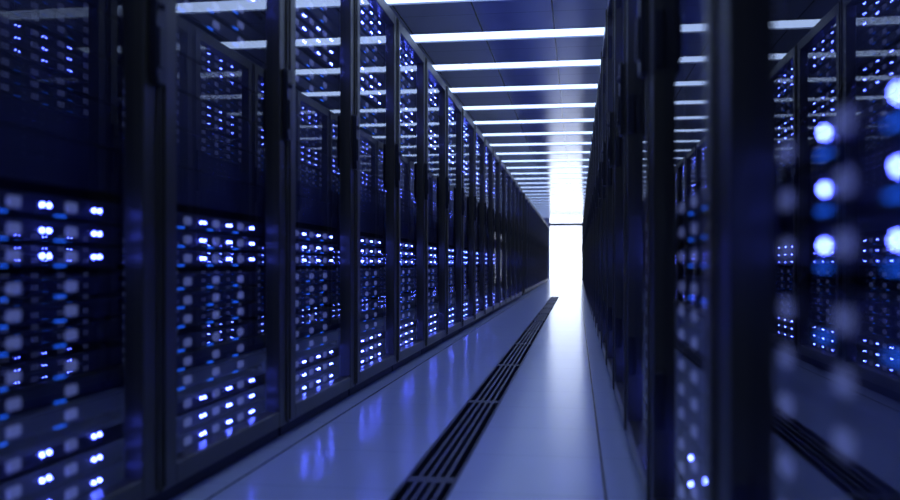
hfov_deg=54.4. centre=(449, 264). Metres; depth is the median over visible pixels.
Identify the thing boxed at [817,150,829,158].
light
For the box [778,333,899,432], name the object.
server
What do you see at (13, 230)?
server
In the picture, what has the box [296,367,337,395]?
server
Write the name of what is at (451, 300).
server
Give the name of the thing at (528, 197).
ceiling light
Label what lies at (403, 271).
server
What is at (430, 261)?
server
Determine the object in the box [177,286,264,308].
server
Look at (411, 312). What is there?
server
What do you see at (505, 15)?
ceiling
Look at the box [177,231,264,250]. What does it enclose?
server
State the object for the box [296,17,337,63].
server
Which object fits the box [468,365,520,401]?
floor grate
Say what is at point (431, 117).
server
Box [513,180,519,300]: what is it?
tall cabinet
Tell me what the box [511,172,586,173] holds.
diffuser
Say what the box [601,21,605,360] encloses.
tall cabinet
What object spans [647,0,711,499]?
tall cabinet
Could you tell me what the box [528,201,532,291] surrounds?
tall cabinet
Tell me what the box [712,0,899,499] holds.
tall cabinet
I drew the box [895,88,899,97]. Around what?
light
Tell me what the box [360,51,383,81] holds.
server
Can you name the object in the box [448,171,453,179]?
server
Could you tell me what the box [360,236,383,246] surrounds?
server
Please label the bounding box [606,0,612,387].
tall cabinet
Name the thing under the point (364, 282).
server
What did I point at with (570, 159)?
ceiling light
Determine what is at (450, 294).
server
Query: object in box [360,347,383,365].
server
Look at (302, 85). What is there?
server
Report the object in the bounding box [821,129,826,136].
light
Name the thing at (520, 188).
tall cabinet
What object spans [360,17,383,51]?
server
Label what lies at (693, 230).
server
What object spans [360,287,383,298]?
server
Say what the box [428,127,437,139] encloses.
server
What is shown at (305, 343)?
server
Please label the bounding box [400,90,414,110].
server
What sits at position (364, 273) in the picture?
server
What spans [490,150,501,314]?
tall cabinet
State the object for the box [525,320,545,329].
floor grate
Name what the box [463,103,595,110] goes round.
ceiling light
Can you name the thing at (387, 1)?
diffuser
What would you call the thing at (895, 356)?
light
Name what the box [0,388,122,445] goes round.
server
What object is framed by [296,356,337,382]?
server
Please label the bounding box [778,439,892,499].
server
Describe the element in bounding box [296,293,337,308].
server
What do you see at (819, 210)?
light
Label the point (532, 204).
tall cabinet
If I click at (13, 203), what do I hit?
server
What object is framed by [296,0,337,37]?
server
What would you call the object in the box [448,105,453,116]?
server
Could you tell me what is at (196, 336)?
server
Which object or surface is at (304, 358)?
server
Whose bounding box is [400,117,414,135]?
server
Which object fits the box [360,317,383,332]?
server
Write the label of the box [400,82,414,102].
server
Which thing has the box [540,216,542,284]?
tall cabinet
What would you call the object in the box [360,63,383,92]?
server
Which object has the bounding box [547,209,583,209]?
ceiling light
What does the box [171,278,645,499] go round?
floor
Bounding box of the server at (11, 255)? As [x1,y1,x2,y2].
[0,244,122,266]
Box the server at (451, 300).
[448,298,453,304]
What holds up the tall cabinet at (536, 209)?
on the floor at (557, 432)
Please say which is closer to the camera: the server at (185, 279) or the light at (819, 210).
the light at (819, 210)
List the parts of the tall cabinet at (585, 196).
door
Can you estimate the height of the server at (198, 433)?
0.044 m
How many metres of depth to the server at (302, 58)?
3.61 m
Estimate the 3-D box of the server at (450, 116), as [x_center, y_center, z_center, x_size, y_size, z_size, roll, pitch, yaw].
[-0.371,-1.262,7.318,0.722,0.044,0.842,0,0,8]
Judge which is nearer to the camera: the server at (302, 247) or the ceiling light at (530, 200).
the server at (302, 247)
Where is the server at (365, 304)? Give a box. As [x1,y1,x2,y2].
[360,299,383,311]
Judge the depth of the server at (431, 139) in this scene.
6.51 m
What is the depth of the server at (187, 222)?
2.63 m
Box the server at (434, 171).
[429,164,437,174]
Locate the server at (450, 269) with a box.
[448,267,453,272]
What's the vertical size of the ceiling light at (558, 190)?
0.070 m
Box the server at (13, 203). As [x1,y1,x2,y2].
[0,189,122,223]
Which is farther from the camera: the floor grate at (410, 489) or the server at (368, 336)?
the server at (368, 336)
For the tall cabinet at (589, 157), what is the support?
on the floor at (557, 432)
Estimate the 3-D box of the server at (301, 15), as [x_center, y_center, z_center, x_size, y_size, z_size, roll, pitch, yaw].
[-0.912,-0.980,3.585,0.726,0.044,0.842,0,0,8]
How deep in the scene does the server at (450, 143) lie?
7.47 m
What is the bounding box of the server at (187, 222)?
[177,212,264,235]
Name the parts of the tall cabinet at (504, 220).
door, handle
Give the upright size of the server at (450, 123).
0.044 m
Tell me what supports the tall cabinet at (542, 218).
on the floor at (557, 432)
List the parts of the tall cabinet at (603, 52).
handle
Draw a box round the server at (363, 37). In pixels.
[360,30,383,62]
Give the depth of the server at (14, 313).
1.82 m
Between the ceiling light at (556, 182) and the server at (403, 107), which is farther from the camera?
the ceiling light at (556, 182)
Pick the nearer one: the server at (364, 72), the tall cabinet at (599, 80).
the server at (364, 72)
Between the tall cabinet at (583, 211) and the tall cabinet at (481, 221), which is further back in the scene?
the tall cabinet at (583, 211)
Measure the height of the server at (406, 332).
0.044 m
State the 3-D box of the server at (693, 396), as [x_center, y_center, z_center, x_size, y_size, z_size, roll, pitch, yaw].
[0.791,0.266,1.432,0.726,0.044,0.842,0,0,8]
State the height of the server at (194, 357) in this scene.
0.044 m
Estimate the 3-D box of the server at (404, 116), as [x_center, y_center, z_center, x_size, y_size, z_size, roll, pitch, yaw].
[-0.641,-0.928,5.451,0.726,0.044,0.842,0,0,8]
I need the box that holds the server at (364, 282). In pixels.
[360,278,383,288]
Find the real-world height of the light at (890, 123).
0.003 m
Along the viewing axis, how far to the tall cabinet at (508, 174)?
13.24 m
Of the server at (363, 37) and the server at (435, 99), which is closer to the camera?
the server at (363, 37)
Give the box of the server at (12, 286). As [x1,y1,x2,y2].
[0,274,122,300]
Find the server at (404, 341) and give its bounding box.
[400,334,414,347]
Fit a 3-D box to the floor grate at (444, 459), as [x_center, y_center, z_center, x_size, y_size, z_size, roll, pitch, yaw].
[0.050,0.619,3.163,0.148,0.030,1.410,0,0,8]
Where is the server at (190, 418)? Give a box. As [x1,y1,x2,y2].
[177,384,264,432]
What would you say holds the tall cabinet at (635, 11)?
on the floor at (557, 432)
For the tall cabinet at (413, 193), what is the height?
1.996 m
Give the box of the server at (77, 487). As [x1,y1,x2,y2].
[21,459,122,499]
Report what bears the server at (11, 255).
in the tall cabinet at (81, 81)
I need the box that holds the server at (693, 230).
[678,214,704,242]
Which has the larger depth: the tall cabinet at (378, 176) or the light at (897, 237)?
the tall cabinet at (378, 176)
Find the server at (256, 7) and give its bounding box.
[236,0,264,16]
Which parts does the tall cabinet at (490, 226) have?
door, handle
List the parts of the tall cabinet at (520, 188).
door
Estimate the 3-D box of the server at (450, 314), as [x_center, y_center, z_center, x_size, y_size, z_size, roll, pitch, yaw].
[-0.371,0.434,7.318,0.722,0.044,0.842,0,0,8]
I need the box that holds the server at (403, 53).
[400,46,414,69]
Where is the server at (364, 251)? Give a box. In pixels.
[360,246,383,255]
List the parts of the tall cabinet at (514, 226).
door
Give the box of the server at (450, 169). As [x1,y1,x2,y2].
[448,165,453,173]
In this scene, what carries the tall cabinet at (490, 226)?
on the floor at (557, 432)
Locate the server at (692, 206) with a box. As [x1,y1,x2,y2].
[678,186,704,218]
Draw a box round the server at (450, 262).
[448,260,453,264]
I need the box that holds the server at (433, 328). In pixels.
[428,325,437,333]
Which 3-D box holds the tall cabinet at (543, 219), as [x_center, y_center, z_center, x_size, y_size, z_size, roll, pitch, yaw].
[2.399,-0.394,26.933,1.029,1.996,0.937,0,0,8]
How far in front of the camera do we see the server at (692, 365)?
1.72 m
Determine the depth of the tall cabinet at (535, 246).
21.65 m
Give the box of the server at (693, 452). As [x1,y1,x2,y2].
[678,431,704,491]
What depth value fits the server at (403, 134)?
5.55 m
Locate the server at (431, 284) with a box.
[428,281,437,287]
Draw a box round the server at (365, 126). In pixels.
[360,118,383,140]
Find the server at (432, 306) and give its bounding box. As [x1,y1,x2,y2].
[428,303,437,310]
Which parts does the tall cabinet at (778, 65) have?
door, mounting rail, blanking panel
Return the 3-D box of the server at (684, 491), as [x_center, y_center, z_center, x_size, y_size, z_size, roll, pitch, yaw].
[0.791,0.485,1.432,0.726,0.044,0.842,0,0,8]
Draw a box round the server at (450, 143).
[448,138,453,147]
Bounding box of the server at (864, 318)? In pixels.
[778,287,899,360]
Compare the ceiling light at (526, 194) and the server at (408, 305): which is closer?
the server at (408, 305)
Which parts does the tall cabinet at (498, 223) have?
door, handle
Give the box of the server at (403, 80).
[400,73,414,94]
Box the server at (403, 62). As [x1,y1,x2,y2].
[400,54,414,77]
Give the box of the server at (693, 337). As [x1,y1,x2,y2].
[678,323,704,358]
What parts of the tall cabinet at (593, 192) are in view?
door, handle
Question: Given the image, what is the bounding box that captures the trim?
[550,223,581,225]
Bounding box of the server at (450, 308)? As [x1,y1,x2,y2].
[448,305,453,312]
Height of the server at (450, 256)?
0.044 m
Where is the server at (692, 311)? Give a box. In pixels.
[678,299,704,330]
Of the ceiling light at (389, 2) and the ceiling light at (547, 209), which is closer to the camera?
the ceiling light at (389, 2)
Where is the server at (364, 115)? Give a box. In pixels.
[360,107,383,131]
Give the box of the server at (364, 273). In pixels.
[360,269,383,277]
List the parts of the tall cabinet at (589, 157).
door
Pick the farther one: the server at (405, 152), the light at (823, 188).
the server at (405, 152)
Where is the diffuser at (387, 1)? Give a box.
[385,0,458,3]
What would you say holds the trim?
attached to the wall
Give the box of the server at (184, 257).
[177,250,264,265]
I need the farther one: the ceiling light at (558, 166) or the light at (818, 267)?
the ceiling light at (558, 166)
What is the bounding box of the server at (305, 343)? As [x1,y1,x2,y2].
[296,330,337,352]
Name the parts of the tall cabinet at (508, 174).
door, handle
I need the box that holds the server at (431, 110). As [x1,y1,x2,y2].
[428,104,437,118]
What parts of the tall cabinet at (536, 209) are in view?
door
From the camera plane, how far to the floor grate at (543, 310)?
11.54 m
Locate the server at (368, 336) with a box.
[360,329,383,345]
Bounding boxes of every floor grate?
[389,478,456,499]
[407,401,500,480]
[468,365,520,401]
[497,344,532,364]
[514,330,540,343]
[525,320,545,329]
[533,313,549,319]
[539,308,552,312]
[543,303,554,307]
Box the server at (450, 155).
[448,151,453,160]
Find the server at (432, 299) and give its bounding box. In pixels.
[428,296,437,303]
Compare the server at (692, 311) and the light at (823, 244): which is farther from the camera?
the server at (692, 311)
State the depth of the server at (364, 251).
4.58 m
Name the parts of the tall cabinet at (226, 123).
blanking panel, mounting rail, handle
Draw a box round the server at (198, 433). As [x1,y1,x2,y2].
[177,399,264,451]
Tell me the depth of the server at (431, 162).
6.51 m
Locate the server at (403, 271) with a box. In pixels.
[400,268,414,275]
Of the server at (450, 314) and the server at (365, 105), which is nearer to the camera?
the server at (365, 105)
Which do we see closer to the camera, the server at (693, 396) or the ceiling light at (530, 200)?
the server at (693, 396)
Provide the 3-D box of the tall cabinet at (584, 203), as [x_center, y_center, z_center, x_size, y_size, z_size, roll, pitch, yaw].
[3.444,-0.394,19.159,1.029,1.996,0.937,0,0,8]
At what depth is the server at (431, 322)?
6.51 m
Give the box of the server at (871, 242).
[778,210,899,271]
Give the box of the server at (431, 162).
[428,157,437,168]
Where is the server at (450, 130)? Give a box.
[448,125,453,135]
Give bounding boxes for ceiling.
[389,0,607,217]
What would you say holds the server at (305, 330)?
in the tall cabinet at (323, 150)
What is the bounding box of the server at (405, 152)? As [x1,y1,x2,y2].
[401,145,414,160]
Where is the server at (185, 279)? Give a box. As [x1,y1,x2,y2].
[177,271,264,289]
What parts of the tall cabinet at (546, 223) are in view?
door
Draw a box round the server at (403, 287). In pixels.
[400,284,414,292]
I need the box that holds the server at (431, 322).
[428,318,437,326]
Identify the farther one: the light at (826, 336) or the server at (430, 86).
the server at (430, 86)
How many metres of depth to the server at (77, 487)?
1.91 m
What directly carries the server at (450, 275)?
in the tall cabinet at (456, 211)
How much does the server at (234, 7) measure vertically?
0.044 m
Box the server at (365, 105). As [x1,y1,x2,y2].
[360,97,383,122]
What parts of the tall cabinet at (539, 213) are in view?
door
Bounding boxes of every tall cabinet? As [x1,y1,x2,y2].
[0,0,166,499]
[147,0,292,499]
[278,0,359,435]
[348,0,400,395]
[392,19,429,370]
[421,59,449,353]
[443,86,464,341]
[459,107,476,332]
[472,125,486,324]
[482,139,494,318]
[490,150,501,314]
[497,159,507,310]
[503,168,511,306]
[509,174,516,303]
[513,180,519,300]
[517,185,523,298]
[522,193,528,294]
[526,198,530,292]
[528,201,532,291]
[531,204,534,290]
[533,207,536,288]
[535,209,538,287]
[536,212,539,287]
[538,213,541,286]
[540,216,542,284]
[541,218,543,284]
[542,219,544,283]
[543,222,545,283]
[544,223,546,282]
[547,224,547,279]
[582,220,582,281]
[583,211,583,285]
[584,196,585,291]
[584,203,584,288]
[585,183,586,296]
[586,172,587,300]
[587,165,588,303]
[588,157,589,306]
[589,148,590,310]
[591,132,592,316]
[592,115,594,323]
[594,89,597,333]
[597,63,600,343]
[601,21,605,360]
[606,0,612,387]
[613,0,623,421]
[624,0,646,499]
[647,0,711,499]
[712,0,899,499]
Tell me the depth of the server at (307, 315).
3.65 m
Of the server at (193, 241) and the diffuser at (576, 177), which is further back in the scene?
the diffuser at (576, 177)
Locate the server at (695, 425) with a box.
[678,401,704,453]
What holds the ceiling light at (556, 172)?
attached to the ceiling
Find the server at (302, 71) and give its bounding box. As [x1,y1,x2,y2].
[296,61,337,100]
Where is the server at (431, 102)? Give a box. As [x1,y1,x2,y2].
[428,95,437,110]
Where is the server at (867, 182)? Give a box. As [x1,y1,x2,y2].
[778,138,899,222]
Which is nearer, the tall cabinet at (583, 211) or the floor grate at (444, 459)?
the floor grate at (444, 459)
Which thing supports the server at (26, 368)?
in the tall cabinet at (81, 81)
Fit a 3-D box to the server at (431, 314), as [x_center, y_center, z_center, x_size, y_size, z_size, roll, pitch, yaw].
[-0.505,0.383,6.384,0.726,0.044,0.842,0,0,8]
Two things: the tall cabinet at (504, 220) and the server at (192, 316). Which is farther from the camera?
the tall cabinet at (504, 220)
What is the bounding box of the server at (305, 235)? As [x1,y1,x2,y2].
[296,228,337,242]
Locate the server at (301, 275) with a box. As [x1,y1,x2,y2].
[296,270,337,281]
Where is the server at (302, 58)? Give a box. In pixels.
[296,47,337,88]
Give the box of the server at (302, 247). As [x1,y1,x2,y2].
[296,241,337,253]
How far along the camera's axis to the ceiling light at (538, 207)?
30.87 m
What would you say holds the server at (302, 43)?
in the tall cabinet at (323, 150)
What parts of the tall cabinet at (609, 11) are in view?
handle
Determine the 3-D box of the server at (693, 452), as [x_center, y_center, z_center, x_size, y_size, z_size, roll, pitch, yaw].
[0.791,0.383,1.432,0.726,0.044,0.842,0,0,8]
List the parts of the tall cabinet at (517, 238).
door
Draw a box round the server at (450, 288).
[448,286,453,292]
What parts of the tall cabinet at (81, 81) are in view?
blanking panel, mounting rail, door, handle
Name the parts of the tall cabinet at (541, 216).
door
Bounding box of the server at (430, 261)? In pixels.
[428,259,437,264]
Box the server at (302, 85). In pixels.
[296,74,337,111]
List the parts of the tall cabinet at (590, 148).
door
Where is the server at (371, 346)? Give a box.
[360,338,383,355]
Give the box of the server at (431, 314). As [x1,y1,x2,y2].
[428,311,437,319]
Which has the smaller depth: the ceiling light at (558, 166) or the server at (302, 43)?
the server at (302, 43)
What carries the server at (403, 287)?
in the tall cabinet at (413, 193)
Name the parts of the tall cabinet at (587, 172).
door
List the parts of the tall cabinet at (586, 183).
door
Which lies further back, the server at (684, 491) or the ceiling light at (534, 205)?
the ceiling light at (534, 205)
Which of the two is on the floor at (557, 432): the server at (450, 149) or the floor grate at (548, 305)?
the floor grate at (548, 305)
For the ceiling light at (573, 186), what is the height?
0.070 m
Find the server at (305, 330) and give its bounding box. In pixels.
[296,318,337,338]
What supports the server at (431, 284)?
in the tall cabinet at (438, 202)
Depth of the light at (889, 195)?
0.63 m
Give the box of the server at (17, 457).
[0,415,122,480]
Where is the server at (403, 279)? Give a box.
[400,276,414,283]
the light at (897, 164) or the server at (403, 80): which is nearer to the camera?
the light at (897, 164)
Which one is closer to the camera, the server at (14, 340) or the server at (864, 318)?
the server at (864, 318)
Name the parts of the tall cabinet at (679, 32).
mounting rail, blanking panel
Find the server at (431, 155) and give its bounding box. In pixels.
[428,150,437,161]
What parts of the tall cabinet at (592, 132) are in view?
handle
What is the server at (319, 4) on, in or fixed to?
in the tall cabinet at (323, 150)
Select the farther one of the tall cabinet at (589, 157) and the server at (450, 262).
the tall cabinet at (589, 157)
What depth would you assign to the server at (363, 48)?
4.58 m
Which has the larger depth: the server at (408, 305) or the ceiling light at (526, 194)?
the ceiling light at (526, 194)
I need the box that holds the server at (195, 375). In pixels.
[178,350,264,389]
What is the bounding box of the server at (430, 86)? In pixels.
[428,81,437,96]
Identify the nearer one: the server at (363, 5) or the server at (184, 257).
the server at (184, 257)
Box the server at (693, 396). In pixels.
[678,377,704,423]
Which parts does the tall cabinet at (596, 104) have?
handle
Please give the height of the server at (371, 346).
0.044 m
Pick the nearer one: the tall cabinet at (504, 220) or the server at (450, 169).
the server at (450, 169)
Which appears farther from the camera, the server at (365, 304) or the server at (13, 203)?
the server at (365, 304)
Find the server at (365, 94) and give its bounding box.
[360,84,383,110]
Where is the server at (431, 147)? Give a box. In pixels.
[428,141,437,153]
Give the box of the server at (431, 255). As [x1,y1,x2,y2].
[428,252,437,258]
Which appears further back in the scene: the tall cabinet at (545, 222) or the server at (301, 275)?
the tall cabinet at (545, 222)
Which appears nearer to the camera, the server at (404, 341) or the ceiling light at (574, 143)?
the server at (404, 341)
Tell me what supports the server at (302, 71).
in the tall cabinet at (323, 150)
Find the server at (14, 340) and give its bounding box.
[0,318,122,355]
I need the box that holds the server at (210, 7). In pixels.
[188,0,264,49]
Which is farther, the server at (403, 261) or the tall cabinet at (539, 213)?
the tall cabinet at (539, 213)
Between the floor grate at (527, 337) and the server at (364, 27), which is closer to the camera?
the server at (364, 27)
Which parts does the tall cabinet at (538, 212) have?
door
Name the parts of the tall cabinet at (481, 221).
blanking panel, door, handle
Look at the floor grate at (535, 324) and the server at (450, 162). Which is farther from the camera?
the floor grate at (535, 324)
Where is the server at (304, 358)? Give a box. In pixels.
[296,344,337,369]
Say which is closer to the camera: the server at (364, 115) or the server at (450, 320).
the server at (364, 115)
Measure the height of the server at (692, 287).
0.044 m
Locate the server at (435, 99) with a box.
[428,88,437,103]
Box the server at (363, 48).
[360,40,383,71]
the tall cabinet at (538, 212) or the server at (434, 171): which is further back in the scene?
the tall cabinet at (538, 212)
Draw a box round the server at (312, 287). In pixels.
[296,281,337,295]
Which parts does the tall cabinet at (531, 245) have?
door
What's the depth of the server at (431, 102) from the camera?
6.52 m
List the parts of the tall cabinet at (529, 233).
door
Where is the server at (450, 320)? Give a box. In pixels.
[448,317,453,324]
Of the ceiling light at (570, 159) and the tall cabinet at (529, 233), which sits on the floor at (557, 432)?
the tall cabinet at (529, 233)
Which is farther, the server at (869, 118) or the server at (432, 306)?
the server at (432, 306)
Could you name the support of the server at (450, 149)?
in the tall cabinet at (456, 211)
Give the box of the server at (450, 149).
[448,145,453,154]
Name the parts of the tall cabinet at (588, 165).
door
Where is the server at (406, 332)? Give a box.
[400,326,414,338]
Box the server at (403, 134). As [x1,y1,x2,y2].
[400,128,414,144]
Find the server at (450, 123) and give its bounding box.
[448,118,453,128]
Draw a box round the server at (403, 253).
[400,250,414,257]
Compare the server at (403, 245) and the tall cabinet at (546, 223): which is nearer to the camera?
the server at (403, 245)
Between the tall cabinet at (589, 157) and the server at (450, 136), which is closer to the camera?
the server at (450, 136)
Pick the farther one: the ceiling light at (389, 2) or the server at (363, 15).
the ceiling light at (389, 2)
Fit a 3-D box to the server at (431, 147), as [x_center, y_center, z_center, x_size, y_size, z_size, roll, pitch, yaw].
[-0.505,-0.877,6.384,0.726,0.044,0.842,0,0,8]
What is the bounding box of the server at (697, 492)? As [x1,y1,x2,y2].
[678,454,704,499]
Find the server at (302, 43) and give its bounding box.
[296,31,337,74]
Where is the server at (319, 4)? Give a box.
[310,0,337,26]
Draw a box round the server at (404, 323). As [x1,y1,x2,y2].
[400,319,414,330]
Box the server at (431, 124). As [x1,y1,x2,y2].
[428,118,437,131]
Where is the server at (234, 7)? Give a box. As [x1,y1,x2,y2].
[214,0,264,34]
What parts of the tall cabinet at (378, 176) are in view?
blanking panel, mounting rail, handle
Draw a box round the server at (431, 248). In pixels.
[428,245,437,251]
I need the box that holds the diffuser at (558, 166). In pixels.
[506,166,587,167]
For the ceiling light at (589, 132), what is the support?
attached to the ceiling
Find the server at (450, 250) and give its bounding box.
[448,248,453,252]
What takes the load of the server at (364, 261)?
in the tall cabinet at (378, 176)
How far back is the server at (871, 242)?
0.72 m
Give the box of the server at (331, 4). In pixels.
[322,0,337,14]
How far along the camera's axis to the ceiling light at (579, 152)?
15.82 m
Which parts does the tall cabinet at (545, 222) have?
door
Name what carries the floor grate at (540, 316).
on the floor at (557, 432)
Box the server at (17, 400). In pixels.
[0,367,122,418]
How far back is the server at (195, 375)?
2.63 m
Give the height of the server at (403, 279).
0.044 m
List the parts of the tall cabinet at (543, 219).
door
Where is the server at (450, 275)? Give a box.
[448,273,453,278]
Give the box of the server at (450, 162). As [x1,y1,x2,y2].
[448,157,453,166]
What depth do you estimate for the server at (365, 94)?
4.59 m
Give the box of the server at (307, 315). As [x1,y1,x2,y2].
[296,307,337,325]
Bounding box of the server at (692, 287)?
[678,276,704,302]
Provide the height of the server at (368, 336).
0.044 m
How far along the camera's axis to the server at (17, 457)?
1.82 m
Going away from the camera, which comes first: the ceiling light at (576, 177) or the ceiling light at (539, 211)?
the ceiling light at (576, 177)
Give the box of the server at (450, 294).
[448,292,453,298]
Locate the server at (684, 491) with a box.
[678,478,692,499]
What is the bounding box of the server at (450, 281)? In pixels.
[448,279,453,284]
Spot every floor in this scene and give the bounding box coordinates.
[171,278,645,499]
[778,380,899,499]
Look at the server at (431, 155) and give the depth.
6.51 m
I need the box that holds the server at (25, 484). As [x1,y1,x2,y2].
[0,437,122,499]
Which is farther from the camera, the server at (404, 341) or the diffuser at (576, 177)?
the diffuser at (576, 177)
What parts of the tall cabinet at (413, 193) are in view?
blanking panel, mounting rail, handle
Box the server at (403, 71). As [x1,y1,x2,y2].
[400,63,414,85]
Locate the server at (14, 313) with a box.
[0,296,122,328]
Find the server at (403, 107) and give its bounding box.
[400,101,414,119]
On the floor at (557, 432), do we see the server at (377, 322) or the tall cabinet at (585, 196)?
the tall cabinet at (585, 196)
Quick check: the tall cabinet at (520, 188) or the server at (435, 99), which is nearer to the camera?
the server at (435, 99)
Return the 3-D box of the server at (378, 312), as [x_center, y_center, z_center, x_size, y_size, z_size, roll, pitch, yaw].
[-0.776,0.266,4.518,0.726,0.044,0.842,0,0,8]
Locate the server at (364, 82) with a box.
[360,74,383,101]
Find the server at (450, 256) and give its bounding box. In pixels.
[448,254,453,258]
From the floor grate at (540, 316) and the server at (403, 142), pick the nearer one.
the server at (403, 142)
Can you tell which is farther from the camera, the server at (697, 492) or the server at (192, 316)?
the server at (192, 316)
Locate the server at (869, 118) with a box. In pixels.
[778,66,899,175]
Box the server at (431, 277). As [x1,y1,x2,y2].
[428,274,437,280]
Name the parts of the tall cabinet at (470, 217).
mounting rail, blanking panel, handle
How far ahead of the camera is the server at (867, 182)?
0.73 m
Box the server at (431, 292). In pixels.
[428,289,437,296]
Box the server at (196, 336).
[177,320,264,351]
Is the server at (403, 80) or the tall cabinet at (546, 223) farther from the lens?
the tall cabinet at (546, 223)
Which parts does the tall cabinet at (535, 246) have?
door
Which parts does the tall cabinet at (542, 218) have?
door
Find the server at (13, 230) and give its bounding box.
[0,216,122,244]
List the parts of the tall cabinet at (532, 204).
door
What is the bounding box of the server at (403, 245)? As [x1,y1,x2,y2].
[400,241,414,249]
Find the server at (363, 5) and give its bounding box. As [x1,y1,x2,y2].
[360,0,383,32]
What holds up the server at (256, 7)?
in the tall cabinet at (226, 123)
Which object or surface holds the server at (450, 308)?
in the tall cabinet at (456, 211)
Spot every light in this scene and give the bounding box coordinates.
[385,0,502,4]
[410,27,604,42]
[432,59,600,70]
[449,84,597,92]
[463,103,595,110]
[473,119,593,124]
[482,131,592,136]
[490,142,590,146]
[496,151,589,154]
[502,159,588,161]
[506,166,587,168]
[511,172,586,174]
[514,177,586,179]
[518,182,586,183]
[521,186,585,187]
[522,190,585,191]
[526,194,583,194]
[528,197,584,197]
[530,200,575,200]
[534,205,573,205]
[538,207,583,207]
[539,211,582,211]
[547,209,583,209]
[547,216,582,216]
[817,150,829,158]
[817,208,829,213]
[817,266,829,268]
[817,333,829,339]
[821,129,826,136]
[821,186,825,192]
[821,242,826,249]
[886,119,899,127]
[886,192,899,198]
[886,266,899,269]
[886,353,899,360]
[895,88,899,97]
[895,162,899,170]
[895,235,899,244]
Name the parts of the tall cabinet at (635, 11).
handle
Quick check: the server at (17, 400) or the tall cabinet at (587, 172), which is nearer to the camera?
the server at (17, 400)
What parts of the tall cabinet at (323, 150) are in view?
blanking panel, mounting rail, handle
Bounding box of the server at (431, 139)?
[428,134,437,146]
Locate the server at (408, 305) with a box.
[400,301,414,311]
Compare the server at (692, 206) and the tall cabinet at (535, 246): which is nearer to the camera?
the server at (692, 206)
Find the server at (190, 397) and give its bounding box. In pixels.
[177,369,264,413]
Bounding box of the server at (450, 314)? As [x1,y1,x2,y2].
[448,311,453,318]
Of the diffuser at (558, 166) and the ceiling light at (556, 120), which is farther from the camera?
the diffuser at (558, 166)
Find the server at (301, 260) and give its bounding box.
[296,254,337,265]
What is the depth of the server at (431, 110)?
6.51 m
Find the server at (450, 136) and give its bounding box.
[448,131,453,141]
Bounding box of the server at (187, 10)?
[177,0,264,66]
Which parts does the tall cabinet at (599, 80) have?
handle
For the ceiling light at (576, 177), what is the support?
attached to the ceiling
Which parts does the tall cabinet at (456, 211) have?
blanking panel, mounting rail, handle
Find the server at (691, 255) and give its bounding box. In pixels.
[678,243,704,266]
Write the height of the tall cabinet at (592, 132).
1.996 m
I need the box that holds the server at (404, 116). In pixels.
[400,109,414,127]
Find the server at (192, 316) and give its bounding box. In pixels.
[177,301,264,327]
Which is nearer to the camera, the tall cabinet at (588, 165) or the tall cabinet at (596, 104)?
the tall cabinet at (596, 104)
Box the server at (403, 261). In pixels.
[400,258,414,264]
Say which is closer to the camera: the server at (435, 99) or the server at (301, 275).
the server at (301, 275)
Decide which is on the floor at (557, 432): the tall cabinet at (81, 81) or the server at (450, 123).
the tall cabinet at (81, 81)
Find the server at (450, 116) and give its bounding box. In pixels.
[448,111,453,122]
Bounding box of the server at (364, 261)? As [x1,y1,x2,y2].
[360,257,383,265]
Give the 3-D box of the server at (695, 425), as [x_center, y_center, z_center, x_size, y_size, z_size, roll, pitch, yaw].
[0.791,0.318,1.432,0.726,0.044,0.842,0,0,8]
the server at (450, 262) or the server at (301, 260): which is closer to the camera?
the server at (301, 260)
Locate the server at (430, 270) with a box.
[428,268,437,273]
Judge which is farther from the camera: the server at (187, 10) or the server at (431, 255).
the server at (431, 255)
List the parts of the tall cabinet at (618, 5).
handle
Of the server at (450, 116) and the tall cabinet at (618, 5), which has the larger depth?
the server at (450, 116)
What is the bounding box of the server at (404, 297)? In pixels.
[400,293,414,302]
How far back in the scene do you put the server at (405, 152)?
5.58 m
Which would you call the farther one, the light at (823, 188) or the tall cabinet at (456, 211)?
the tall cabinet at (456, 211)
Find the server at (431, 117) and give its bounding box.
[428,111,437,124]
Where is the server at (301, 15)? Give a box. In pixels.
[296,4,337,51]
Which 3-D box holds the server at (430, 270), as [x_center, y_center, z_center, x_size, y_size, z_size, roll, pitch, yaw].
[-0.505,0.046,6.384,0.726,0.044,0.842,0,0,8]
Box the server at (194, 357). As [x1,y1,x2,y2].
[177,335,264,370]
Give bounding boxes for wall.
[543,218,549,277]
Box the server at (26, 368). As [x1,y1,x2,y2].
[0,345,122,390]
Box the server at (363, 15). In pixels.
[360,7,383,41]
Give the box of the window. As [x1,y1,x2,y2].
[550,218,582,278]
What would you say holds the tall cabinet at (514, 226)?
on the floor at (557, 432)
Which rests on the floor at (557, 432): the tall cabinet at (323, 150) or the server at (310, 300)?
the tall cabinet at (323, 150)
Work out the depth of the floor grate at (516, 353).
5.91 m
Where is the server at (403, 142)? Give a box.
[400,136,414,152]
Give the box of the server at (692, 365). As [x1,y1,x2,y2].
[678,353,704,394]
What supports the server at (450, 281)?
in the tall cabinet at (456, 211)
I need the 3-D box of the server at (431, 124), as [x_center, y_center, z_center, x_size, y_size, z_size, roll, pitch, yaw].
[-0.505,-1.044,6.384,0.726,0.044,0.842,0,0,8]
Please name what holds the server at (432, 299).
in the tall cabinet at (438, 202)
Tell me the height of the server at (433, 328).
0.044 m
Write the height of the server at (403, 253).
0.044 m
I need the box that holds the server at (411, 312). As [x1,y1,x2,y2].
[400,309,414,319]
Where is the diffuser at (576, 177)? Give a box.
[514,177,586,178]
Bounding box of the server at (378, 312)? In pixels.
[360,308,383,321]
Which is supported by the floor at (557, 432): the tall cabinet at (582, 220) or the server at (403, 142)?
the tall cabinet at (582, 220)
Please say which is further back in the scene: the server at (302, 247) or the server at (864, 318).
the server at (302, 247)
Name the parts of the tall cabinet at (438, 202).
blanking panel, mounting rail, handle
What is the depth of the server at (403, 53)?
5.55 m

